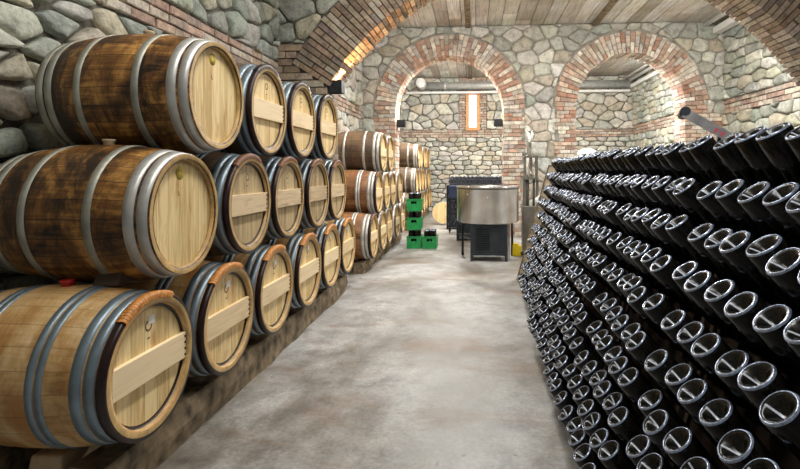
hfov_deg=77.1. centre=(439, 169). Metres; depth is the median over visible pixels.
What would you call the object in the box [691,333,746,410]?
wine bottle
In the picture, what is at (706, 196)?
wine bottle
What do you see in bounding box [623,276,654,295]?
wine bottle
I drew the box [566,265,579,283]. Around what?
wine bottle
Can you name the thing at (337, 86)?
wall sconce
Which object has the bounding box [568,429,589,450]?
wine bottle
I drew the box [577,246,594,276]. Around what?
wine bottle
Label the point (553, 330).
wine bottle
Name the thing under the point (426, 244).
crate
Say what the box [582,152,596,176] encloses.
wine bottle
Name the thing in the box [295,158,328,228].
barrel
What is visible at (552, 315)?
wine bottle
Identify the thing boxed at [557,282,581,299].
wine bottle
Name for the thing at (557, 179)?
wine bottle
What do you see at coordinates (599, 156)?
wine bottle
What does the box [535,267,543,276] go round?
wine bottle
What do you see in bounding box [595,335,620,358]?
wine bottle
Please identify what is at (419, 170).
barrel
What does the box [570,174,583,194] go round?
wine bottle
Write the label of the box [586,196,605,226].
wine bottle
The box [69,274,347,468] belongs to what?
plinth
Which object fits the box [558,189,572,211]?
wine bottle
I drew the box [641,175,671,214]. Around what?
wine bottle
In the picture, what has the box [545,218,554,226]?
wine bottle
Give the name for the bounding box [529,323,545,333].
wine bottle
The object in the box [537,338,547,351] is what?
wine bottle
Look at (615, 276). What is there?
wine bottle
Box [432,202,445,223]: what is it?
lid
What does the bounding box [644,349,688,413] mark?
wine bottle
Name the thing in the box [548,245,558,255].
wine bottle
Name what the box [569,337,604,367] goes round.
wine bottle
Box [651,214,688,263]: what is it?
wine bottle
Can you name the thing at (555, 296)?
wine bottle
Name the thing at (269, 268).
barrel
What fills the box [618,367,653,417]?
wine bottle
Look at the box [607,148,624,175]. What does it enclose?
wine bottle
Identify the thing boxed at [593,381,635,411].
wine bottle
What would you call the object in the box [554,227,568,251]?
wine bottle
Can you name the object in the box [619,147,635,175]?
wine bottle
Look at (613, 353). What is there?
wine bottle
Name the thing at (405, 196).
barrel
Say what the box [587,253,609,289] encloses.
wine bottle
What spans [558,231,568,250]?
wine bottle
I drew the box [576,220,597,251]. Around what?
wine bottle
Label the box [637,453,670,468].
wine bottle
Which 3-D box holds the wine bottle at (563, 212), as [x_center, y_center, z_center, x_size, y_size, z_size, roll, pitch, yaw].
[0.993,0.416,3.714,0.229,0.251,0.088,0,0,4]
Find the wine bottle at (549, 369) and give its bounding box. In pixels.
[543,363,567,382]
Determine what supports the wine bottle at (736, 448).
in the rack at (778, 450)
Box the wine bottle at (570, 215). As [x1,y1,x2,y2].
[563,214,584,241]
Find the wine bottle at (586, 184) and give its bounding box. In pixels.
[581,175,600,197]
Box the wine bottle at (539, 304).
[533,301,544,312]
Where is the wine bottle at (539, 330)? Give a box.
[532,328,544,338]
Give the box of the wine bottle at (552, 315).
[550,307,561,323]
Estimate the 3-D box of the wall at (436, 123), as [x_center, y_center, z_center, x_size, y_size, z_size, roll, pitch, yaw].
[2.481,-0.830,16.479,7.550,4.420,0.477,0,0,4]
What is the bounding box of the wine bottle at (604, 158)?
[600,150,617,175]
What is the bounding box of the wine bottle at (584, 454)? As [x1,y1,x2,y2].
[573,443,605,468]
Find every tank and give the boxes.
[456,185,518,261]
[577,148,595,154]
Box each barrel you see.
[0,139,217,282]
[0,278,193,448]
[35,30,243,154]
[74,260,253,377]
[193,151,270,257]
[204,244,293,335]
[217,62,286,155]
[258,155,303,239]
[261,232,321,308]
[272,81,315,157]
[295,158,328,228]
[297,224,340,288]
[306,94,337,159]
[323,160,346,220]
[323,217,355,273]
[337,131,387,171]
[341,212,378,259]
[344,170,383,213]
[375,211,387,250]
[381,172,390,209]
[382,208,392,243]
[383,136,393,171]
[387,172,395,206]
[389,204,400,237]
[390,171,402,203]
[396,202,404,232]
[398,143,420,167]
[398,167,418,192]
[401,193,415,220]
[416,168,421,191]
[419,146,422,168]
[420,168,423,190]
[421,147,425,168]
[421,190,425,211]
[423,148,427,168]
[423,169,426,189]
[424,189,427,209]
[426,149,429,168]
[426,169,428,188]
[426,189,429,207]
[428,188,431,205]
[429,169,430,187]
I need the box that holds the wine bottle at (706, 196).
[696,181,741,232]
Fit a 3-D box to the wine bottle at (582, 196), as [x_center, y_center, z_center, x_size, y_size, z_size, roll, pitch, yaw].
[1.019,0.293,3.359,0.224,0.256,0.090,0,0,3]
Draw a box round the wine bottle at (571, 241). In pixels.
[565,235,582,248]
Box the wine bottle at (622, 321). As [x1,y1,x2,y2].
[611,314,634,344]
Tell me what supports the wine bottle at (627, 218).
in the rack at (664, 344)
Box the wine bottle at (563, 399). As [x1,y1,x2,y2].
[554,391,578,410]
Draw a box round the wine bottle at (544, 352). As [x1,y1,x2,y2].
[540,347,550,359]
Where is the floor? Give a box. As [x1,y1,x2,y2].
[156,212,579,468]
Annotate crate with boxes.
[406,198,422,210]
[406,216,422,229]
[406,234,422,248]
[422,234,437,248]
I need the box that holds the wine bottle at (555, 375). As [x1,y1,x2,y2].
[546,372,566,386]
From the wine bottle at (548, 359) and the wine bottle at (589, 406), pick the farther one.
the wine bottle at (548, 359)
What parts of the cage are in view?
panel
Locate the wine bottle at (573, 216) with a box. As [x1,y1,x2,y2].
[567,213,579,235]
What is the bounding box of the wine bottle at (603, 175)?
[594,174,608,199]
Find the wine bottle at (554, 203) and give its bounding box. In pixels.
[548,202,561,223]
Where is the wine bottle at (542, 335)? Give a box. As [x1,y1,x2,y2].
[535,332,548,343]
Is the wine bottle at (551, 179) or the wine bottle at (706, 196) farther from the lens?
the wine bottle at (551, 179)
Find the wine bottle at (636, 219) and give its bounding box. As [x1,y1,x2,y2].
[631,208,667,254]
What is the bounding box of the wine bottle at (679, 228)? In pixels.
[665,215,713,274]
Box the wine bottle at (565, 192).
[561,190,573,211]
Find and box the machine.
[520,130,539,255]
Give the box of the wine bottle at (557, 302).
[549,298,569,313]
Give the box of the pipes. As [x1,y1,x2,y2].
[624,64,659,87]
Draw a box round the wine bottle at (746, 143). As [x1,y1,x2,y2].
[734,126,783,188]
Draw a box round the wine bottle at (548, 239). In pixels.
[543,236,552,247]
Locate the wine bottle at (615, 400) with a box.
[602,392,643,425]
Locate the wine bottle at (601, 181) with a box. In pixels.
[596,175,615,201]
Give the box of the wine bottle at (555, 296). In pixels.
[546,294,558,305]
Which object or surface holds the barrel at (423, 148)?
on the barrel at (425, 177)
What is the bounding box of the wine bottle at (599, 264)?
[592,255,618,296]
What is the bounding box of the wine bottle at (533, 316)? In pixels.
[526,313,538,323]
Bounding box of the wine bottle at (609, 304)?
[600,298,629,315]
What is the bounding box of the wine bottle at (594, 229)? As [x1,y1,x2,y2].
[587,225,613,261]
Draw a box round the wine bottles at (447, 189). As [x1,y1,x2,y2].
[446,177,500,228]
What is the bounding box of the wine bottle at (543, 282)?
[536,280,557,293]
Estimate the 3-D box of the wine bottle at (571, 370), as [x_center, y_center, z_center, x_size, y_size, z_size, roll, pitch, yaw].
[0.726,1.104,2.505,0.224,0.255,0.089,0,0,4]
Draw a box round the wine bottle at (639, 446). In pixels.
[626,435,673,468]
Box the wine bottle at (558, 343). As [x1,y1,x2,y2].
[549,340,575,357]
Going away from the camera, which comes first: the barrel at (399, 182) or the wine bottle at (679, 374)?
the wine bottle at (679, 374)
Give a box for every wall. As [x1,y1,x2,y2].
[0,0,402,289]
[360,21,725,235]
[401,75,633,211]
[630,18,799,147]
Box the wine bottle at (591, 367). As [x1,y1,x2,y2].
[581,361,618,386]
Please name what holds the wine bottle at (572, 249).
in the rack at (603, 287)
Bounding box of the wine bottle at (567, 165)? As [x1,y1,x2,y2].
[564,157,574,173]
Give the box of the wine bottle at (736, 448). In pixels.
[717,429,783,468]
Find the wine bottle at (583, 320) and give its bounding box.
[574,312,594,341]
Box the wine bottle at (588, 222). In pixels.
[580,221,601,253]
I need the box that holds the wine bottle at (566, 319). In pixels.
[557,315,586,337]
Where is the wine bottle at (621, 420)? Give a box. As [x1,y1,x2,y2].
[608,407,660,451]
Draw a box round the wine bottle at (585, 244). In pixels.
[575,242,593,253]
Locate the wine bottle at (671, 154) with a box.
[662,141,697,181]
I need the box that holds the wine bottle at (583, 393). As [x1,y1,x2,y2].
[573,386,608,417]
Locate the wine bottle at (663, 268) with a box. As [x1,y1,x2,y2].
[650,255,701,317]
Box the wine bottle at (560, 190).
[554,189,566,207]
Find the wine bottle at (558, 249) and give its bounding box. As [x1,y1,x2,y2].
[551,248,561,268]
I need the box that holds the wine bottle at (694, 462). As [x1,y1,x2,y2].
[680,457,714,468]
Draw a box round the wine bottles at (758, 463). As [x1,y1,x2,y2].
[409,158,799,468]
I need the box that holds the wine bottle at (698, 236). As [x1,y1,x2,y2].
[687,223,731,279]
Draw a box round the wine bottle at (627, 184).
[624,174,648,208]
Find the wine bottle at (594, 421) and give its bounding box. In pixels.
[582,412,625,450]
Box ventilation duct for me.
[416,78,633,90]
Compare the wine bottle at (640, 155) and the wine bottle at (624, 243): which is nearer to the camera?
the wine bottle at (624, 243)
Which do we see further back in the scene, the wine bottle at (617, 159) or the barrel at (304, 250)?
the barrel at (304, 250)
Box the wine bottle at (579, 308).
[570,304,597,320]
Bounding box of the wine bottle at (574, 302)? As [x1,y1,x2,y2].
[567,297,597,319]
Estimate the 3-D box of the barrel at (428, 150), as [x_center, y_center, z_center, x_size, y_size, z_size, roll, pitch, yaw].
[-0.721,-0.340,15.187,0.801,0.668,0.668,0,0,4]
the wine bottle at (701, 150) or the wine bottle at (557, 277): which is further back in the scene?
the wine bottle at (557, 277)
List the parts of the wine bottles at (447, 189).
frame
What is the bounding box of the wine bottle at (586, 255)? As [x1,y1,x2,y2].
[579,249,603,283]
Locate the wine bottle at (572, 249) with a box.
[569,242,591,273]
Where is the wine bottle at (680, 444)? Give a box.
[663,427,720,468]
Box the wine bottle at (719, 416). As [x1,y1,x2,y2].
[699,398,770,453]
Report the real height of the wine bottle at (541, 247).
0.260 m
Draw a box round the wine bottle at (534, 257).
[529,255,543,265]
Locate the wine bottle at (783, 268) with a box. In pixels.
[765,247,799,306]
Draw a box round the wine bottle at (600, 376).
[589,370,630,404]
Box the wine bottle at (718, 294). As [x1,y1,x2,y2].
[704,279,764,359]
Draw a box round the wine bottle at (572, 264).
[564,262,577,272]
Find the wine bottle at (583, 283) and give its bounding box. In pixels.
[577,277,597,311]
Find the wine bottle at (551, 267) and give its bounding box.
[544,265,554,277]
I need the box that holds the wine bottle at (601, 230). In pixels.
[593,227,619,265]
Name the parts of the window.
pane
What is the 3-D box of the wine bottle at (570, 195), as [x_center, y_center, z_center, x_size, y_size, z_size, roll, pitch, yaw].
[1.045,0.293,3.706,0.220,0.258,0.091,0,0,3]
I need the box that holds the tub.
[456,185,518,223]
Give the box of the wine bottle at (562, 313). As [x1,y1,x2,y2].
[555,309,573,321]
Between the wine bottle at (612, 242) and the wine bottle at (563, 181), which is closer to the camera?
the wine bottle at (612, 242)
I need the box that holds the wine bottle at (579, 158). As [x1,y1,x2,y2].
[576,153,588,173]
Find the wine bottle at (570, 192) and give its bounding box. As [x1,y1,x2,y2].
[563,191,575,212]
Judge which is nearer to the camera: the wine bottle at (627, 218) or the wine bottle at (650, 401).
the wine bottle at (650, 401)
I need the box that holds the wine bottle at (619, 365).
[608,356,635,382]
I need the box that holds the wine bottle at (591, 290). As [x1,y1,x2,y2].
[582,281,604,314]
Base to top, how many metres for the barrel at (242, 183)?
0.668 m
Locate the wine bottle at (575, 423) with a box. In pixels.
[566,417,582,434]
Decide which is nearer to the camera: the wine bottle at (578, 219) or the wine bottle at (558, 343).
the wine bottle at (558, 343)
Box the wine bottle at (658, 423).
[643,409,680,468]
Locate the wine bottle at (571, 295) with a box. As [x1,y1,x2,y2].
[563,291,589,309]
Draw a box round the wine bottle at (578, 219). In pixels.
[569,216,586,241]
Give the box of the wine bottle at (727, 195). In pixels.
[715,179,765,239]
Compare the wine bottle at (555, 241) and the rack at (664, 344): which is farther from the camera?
the wine bottle at (555, 241)
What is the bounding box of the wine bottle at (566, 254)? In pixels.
[557,253,567,269]
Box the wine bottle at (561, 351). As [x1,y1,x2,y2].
[553,346,574,362]
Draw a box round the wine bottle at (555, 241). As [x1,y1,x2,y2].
[548,240,568,254]
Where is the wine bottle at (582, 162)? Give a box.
[580,157,593,176]
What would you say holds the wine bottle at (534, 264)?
in the rack
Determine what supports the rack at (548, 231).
on the floor
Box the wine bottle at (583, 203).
[581,195,602,226]
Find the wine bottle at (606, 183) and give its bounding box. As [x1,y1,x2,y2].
[603,175,623,206]
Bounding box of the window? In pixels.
[466,94,479,129]
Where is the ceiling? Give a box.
[396,0,730,77]
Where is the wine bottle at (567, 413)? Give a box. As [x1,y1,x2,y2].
[558,405,578,427]
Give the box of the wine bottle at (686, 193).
[673,178,722,229]
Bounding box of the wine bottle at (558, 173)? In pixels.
[553,172,563,189]
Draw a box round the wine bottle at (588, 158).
[586,151,600,174]
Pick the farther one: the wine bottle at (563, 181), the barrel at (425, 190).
the barrel at (425, 190)
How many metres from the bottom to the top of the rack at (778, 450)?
1.440 m
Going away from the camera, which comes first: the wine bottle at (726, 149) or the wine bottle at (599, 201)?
the wine bottle at (726, 149)
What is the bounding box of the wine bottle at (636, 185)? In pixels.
[630,175,657,210]
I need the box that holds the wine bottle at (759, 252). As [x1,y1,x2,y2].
[746,234,799,315]
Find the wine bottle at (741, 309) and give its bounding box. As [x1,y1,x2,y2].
[724,291,797,380]
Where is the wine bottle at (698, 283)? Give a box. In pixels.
[684,270,741,343]
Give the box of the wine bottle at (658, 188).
[651,176,682,217]
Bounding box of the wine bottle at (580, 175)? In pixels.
[573,172,586,195]
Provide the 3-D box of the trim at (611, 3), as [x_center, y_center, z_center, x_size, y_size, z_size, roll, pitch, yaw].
[2.957,-3.030,6.810,0.110,0.080,19.000,0,0,4]
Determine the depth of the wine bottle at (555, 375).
2.75 m
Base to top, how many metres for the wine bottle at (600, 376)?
0.258 m
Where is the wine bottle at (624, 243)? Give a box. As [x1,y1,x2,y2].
[616,236,647,283]
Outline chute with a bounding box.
[677,106,732,142]
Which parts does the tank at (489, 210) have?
vent panel, frame, post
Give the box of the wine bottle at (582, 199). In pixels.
[578,195,597,224]
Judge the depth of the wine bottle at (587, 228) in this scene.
2.83 m
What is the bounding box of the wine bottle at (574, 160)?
[573,154,584,173]
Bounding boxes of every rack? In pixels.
[516,165,556,292]
[543,219,561,251]
[558,239,595,299]
[582,251,630,371]
[608,261,720,463]
[671,302,799,468]
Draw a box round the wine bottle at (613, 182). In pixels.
[609,174,627,204]
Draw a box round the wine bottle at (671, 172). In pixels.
[655,143,679,180]
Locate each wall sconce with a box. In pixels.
[329,80,344,93]
[397,120,405,126]
[494,119,502,126]
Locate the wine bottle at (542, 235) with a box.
[539,231,548,238]
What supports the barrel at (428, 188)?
on the support beam
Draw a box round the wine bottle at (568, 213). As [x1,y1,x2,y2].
[560,211,574,234]
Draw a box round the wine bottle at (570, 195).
[566,192,584,219]
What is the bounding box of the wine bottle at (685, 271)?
[672,261,719,329]
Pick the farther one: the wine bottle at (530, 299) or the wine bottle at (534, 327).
the wine bottle at (530, 299)
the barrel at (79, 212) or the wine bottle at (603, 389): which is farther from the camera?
the barrel at (79, 212)
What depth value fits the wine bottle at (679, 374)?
1.44 m
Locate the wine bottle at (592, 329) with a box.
[586,320,618,343]
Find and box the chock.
[29,445,101,468]
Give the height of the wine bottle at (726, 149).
0.265 m
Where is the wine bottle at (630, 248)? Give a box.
[623,240,658,290]
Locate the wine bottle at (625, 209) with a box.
[616,203,643,243]
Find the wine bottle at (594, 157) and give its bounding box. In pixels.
[591,150,607,174]
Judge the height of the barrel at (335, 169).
0.668 m
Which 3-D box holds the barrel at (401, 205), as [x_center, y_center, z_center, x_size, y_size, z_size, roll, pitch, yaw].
[-1.109,0.920,9.701,0.801,0.668,0.668,0,0,4]
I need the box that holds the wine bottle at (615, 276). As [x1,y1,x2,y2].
[607,268,638,314]
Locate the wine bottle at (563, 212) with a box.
[558,209,572,232]
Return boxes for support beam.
[0,446,42,468]
[353,233,401,273]
[404,208,428,230]
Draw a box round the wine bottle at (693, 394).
[677,379,718,446]
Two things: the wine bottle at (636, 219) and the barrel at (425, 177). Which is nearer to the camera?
the wine bottle at (636, 219)
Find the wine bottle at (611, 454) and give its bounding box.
[598,440,636,468]
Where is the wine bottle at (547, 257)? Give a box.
[541,255,551,265]
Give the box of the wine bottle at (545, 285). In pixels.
[539,284,547,300]
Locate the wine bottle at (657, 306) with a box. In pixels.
[642,293,681,352]
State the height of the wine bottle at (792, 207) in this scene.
0.246 m
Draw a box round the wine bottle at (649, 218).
[641,208,681,263]
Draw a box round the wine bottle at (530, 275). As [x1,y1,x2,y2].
[527,271,539,281]
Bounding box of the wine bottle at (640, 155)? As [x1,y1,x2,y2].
[635,144,658,177]
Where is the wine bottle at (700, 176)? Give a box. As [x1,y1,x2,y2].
[679,140,710,187]
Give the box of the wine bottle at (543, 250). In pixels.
[537,248,547,256]
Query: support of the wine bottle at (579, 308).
in the rack at (603, 287)
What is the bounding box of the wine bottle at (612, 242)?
[606,232,637,275]
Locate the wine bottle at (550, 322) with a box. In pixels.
[543,319,558,330]
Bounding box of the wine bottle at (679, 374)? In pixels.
[665,363,700,424]
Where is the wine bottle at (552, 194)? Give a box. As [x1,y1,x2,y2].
[551,188,560,203]
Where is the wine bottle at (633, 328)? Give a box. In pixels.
[621,323,660,348]
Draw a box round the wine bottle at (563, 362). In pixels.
[555,356,573,374]
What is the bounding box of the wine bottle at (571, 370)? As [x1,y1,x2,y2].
[562,364,593,389]
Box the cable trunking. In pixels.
[703,11,738,33]
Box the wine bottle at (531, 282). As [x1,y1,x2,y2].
[528,278,536,288]
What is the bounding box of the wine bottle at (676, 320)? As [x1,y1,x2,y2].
[661,310,705,374]
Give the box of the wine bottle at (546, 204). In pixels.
[544,200,554,217]
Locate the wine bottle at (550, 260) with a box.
[545,258,563,272]
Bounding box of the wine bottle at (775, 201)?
[762,182,799,247]
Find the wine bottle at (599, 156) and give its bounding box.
[597,150,612,176]
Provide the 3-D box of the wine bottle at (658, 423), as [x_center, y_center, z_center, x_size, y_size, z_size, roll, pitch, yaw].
[0.708,0.820,1.439,0.236,0.246,0.088,0,0,4]
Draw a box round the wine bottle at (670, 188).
[665,177,699,226]
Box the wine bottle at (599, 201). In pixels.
[590,197,615,233]
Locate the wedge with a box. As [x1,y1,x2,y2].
[93,272,135,285]
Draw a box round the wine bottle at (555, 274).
[549,272,559,288]
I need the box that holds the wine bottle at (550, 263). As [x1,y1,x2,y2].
[543,262,555,269]
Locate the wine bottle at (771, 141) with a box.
[756,122,799,184]
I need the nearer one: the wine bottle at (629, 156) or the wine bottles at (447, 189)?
the wine bottle at (629, 156)
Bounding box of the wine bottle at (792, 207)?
[785,192,799,224]
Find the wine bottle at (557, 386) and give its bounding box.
[549,379,572,397]
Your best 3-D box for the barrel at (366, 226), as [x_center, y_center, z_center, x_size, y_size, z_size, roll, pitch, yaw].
[-1.299,0.920,6.968,0.808,0.668,0.668,0,0,4]
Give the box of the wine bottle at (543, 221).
[541,216,550,231]
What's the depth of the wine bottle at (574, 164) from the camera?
4.10 m
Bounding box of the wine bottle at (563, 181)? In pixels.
[562,175,573,191]
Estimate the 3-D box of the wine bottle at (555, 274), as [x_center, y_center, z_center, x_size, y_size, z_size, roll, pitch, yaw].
[0.877,0.835,3.492,0.233,0.248,0.091,0,0,3]
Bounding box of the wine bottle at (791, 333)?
[783,316,799,357]
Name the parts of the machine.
head frame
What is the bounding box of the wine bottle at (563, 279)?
[555,276,581,298]
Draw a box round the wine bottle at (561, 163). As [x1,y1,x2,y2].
[560,157,568,172]
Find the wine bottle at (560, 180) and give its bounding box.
[559,174,568,189]
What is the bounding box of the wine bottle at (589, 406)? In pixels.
[577,399,607,422]
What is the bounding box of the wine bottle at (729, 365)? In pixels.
[715,350,774,435]
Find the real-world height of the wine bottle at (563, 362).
0.244 m
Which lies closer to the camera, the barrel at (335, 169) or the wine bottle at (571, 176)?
the wine bottle at (571, 176)
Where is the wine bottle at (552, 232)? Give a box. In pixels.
[551,226,566,250]
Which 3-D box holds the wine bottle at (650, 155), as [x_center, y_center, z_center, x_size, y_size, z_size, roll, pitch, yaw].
[1.006,0.021,2.183,0.208,0.265,0.088,0,0,4]
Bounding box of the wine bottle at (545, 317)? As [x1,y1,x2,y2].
[539,313,550,325]
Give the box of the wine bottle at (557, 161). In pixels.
[556,157,564,173]
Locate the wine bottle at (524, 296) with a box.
[522,291,530,301]
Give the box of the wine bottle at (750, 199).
[737,182,798,247]
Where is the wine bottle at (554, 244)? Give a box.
[548,243,561,250]
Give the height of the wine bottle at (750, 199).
0.255 m
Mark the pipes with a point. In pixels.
(655, 73)
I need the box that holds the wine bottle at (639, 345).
[625,331,659,369]
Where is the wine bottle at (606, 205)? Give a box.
[600,201,620,232]
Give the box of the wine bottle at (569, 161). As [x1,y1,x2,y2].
[568,156,579,173]
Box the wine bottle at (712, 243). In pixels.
[704,228,764,301]
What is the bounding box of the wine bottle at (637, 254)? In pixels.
[630,244,668,296]
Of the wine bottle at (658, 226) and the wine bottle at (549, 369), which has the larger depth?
the wine bottle at (549, 369)
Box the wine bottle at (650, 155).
[645,144,668,177]
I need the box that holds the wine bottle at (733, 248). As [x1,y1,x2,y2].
[719,231,784,304]
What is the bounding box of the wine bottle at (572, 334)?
[563,328,597,354]
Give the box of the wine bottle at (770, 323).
[752,304,799,381]
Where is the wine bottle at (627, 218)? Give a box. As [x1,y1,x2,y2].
[623,207,653,248]
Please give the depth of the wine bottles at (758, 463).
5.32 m
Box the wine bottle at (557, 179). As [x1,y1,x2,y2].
[555,174,565,188]
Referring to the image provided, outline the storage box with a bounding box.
[448,185,457,232]
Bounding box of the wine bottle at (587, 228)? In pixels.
[583,222,603,254]
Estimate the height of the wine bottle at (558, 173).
0.250 m
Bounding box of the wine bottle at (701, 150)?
[688,135,734,184]
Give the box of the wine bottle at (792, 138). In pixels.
[785,126,799,161]
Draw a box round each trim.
[464,0,471,78]
[592,0,618,25]
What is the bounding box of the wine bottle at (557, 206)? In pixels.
[553,203,562,210]
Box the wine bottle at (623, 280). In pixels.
[617,273,642,318]
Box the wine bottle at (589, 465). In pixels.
[581,463,598,468]
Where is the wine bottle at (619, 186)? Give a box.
[615,176,641,208]
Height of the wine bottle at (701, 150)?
0.266 m
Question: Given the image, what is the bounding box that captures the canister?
[512,243,521,255]
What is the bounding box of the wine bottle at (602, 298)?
[592,293,611,322]
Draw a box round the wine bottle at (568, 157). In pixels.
[562,157,570,173]
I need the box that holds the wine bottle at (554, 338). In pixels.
[547,335,575,356]
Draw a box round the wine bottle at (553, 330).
[545,325,566,343]
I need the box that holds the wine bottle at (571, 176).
[565,173,579,193]
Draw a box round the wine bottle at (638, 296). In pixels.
[627,286,666,339]
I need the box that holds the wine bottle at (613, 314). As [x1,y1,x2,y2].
[605,306,634,325]
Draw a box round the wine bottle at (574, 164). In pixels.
[571,155,580,172]
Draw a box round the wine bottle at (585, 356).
[574,350,613,379]
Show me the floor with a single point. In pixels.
(426, 358)
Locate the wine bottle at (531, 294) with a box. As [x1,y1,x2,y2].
[526,292,534,300]
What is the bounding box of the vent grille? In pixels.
[476,233,488,246]
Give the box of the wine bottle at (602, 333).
[592,329,617,345]
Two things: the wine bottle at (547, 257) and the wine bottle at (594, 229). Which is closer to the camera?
the wine bottle at (594, 229)
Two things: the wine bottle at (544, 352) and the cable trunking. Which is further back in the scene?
the cable trunking
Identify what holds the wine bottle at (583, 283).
in the rack at (603, 287)
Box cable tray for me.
[406,90,629,93]
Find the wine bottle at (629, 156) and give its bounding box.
[624,146,650,177]
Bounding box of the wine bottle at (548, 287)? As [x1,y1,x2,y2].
[541,285,556,295]
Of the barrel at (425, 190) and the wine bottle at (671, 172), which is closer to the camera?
the wine bottle at (671, 172)
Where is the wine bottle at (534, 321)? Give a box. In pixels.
[528,319,544,329]
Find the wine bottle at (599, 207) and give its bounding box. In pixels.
[597,200,617,232]
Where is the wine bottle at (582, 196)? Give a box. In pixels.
[575,195,592,221]
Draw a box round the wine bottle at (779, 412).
[759,390,799,460]
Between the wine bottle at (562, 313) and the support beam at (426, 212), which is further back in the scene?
the support beam at (426, 212)
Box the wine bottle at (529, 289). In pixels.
[524,286,532,292]
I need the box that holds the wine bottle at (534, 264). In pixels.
[531,261,539,268]
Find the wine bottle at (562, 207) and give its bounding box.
[556,206,565,213]
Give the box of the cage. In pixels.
[456,189,469,240]
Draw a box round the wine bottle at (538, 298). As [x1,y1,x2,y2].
[531,295,552,311]
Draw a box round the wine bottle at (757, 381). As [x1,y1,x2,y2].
[737,362,799,411]
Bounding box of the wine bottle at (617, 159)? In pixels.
[613,150,631,176]
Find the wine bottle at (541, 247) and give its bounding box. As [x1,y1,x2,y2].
[536,246,547,252]
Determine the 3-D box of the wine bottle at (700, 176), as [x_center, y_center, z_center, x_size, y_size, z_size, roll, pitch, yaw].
[0.986,0.022,1.841,0.200,0.270,0.088,0,0,4]
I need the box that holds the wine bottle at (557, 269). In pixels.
[549,267,564,275]
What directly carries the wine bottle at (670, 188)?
in the rack at (664, 344)
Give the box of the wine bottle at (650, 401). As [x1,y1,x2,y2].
[638,389,688,428]
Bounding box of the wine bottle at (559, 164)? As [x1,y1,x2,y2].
[558,160,566,173]
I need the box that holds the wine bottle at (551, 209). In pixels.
[550,204,564,225]
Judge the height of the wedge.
0.076 m
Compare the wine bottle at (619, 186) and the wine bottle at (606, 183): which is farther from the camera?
the wine bottle at (606, 183)
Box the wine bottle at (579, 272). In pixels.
[571,268,589,282]
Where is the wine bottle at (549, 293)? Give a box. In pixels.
[544,289,566,306]
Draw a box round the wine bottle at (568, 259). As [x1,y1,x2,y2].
[559,255,580,268]
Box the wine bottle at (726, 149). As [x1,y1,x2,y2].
[713,133,758,186]
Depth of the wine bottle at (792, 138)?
1.20 m
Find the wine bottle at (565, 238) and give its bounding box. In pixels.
[562,233,573,248]
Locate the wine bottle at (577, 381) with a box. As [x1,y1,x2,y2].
[567,375,593,393]
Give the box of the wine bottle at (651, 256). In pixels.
[641,247,677,302]
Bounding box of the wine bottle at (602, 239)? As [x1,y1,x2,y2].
[597,229,628,270]
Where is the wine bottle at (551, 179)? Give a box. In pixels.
[549,173,560,189]
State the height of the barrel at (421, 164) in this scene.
0.668 m
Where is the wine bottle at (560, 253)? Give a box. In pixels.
[553,250,564,270]
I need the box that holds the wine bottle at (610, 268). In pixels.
[601,263,626,304]
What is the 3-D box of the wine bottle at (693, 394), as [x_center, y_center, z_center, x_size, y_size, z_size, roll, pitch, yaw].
[0.745,0.686,1.321,0.223,0.256,0.088,0,0,4]
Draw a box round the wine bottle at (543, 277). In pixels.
[539,274,556,291]
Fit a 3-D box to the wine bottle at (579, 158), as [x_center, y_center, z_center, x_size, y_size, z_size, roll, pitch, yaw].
[1.113,0.007,3.699,0.208,0.266,0.090,0,0,3]
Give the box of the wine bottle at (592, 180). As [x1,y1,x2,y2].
[590,174,606,200]
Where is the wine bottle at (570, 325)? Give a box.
[561,322,593,348]
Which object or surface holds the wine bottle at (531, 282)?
in the rack
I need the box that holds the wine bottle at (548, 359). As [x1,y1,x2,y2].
[543,353,556,365]
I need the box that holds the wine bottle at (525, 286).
[521,284,528,293]
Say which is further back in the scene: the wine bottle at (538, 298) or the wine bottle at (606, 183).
the wine bottle at (538, 298)
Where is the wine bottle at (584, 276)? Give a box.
[574,274,588,286]
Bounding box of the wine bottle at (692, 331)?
[677,321,722,390]
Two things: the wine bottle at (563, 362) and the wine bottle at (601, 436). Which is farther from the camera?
the wine bottle at (563, 362)
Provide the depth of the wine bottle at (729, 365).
1.20 m
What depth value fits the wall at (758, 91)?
9.57 m
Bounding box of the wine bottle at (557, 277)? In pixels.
[552,274,562,287]
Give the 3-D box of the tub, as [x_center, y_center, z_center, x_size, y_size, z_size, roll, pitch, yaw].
[0.754,0.530,7.917,0.990,0.560,0.990,0,0,4]
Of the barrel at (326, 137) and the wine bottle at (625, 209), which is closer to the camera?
the wine bottle at (625, 209)
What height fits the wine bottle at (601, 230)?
0.253 m
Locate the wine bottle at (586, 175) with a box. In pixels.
[578,173,590,194]
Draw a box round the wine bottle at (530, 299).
[527,296,534,303]
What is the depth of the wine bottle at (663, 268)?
1.71 m
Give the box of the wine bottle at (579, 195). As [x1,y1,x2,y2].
[571,194,588,220]
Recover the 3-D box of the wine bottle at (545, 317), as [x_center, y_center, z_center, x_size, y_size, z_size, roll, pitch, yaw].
[0.787,1.097,3.384,0.233,0.249,0.089,0,0,4]
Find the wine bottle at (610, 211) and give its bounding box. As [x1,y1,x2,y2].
[603,202,636,240]
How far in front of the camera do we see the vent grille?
7.54 m
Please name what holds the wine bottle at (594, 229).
in the rack at (603, 287)
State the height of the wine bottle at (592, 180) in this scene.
0.264 m
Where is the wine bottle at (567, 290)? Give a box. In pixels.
[559,287,572,300]
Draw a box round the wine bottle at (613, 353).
[604,346,646,378]
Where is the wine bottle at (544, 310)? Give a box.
[538,306,551,317]
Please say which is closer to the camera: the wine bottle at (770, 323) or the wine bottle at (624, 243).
the wine bottle at (770, 323)
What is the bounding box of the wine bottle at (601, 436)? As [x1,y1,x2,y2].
[589,428,625,454]

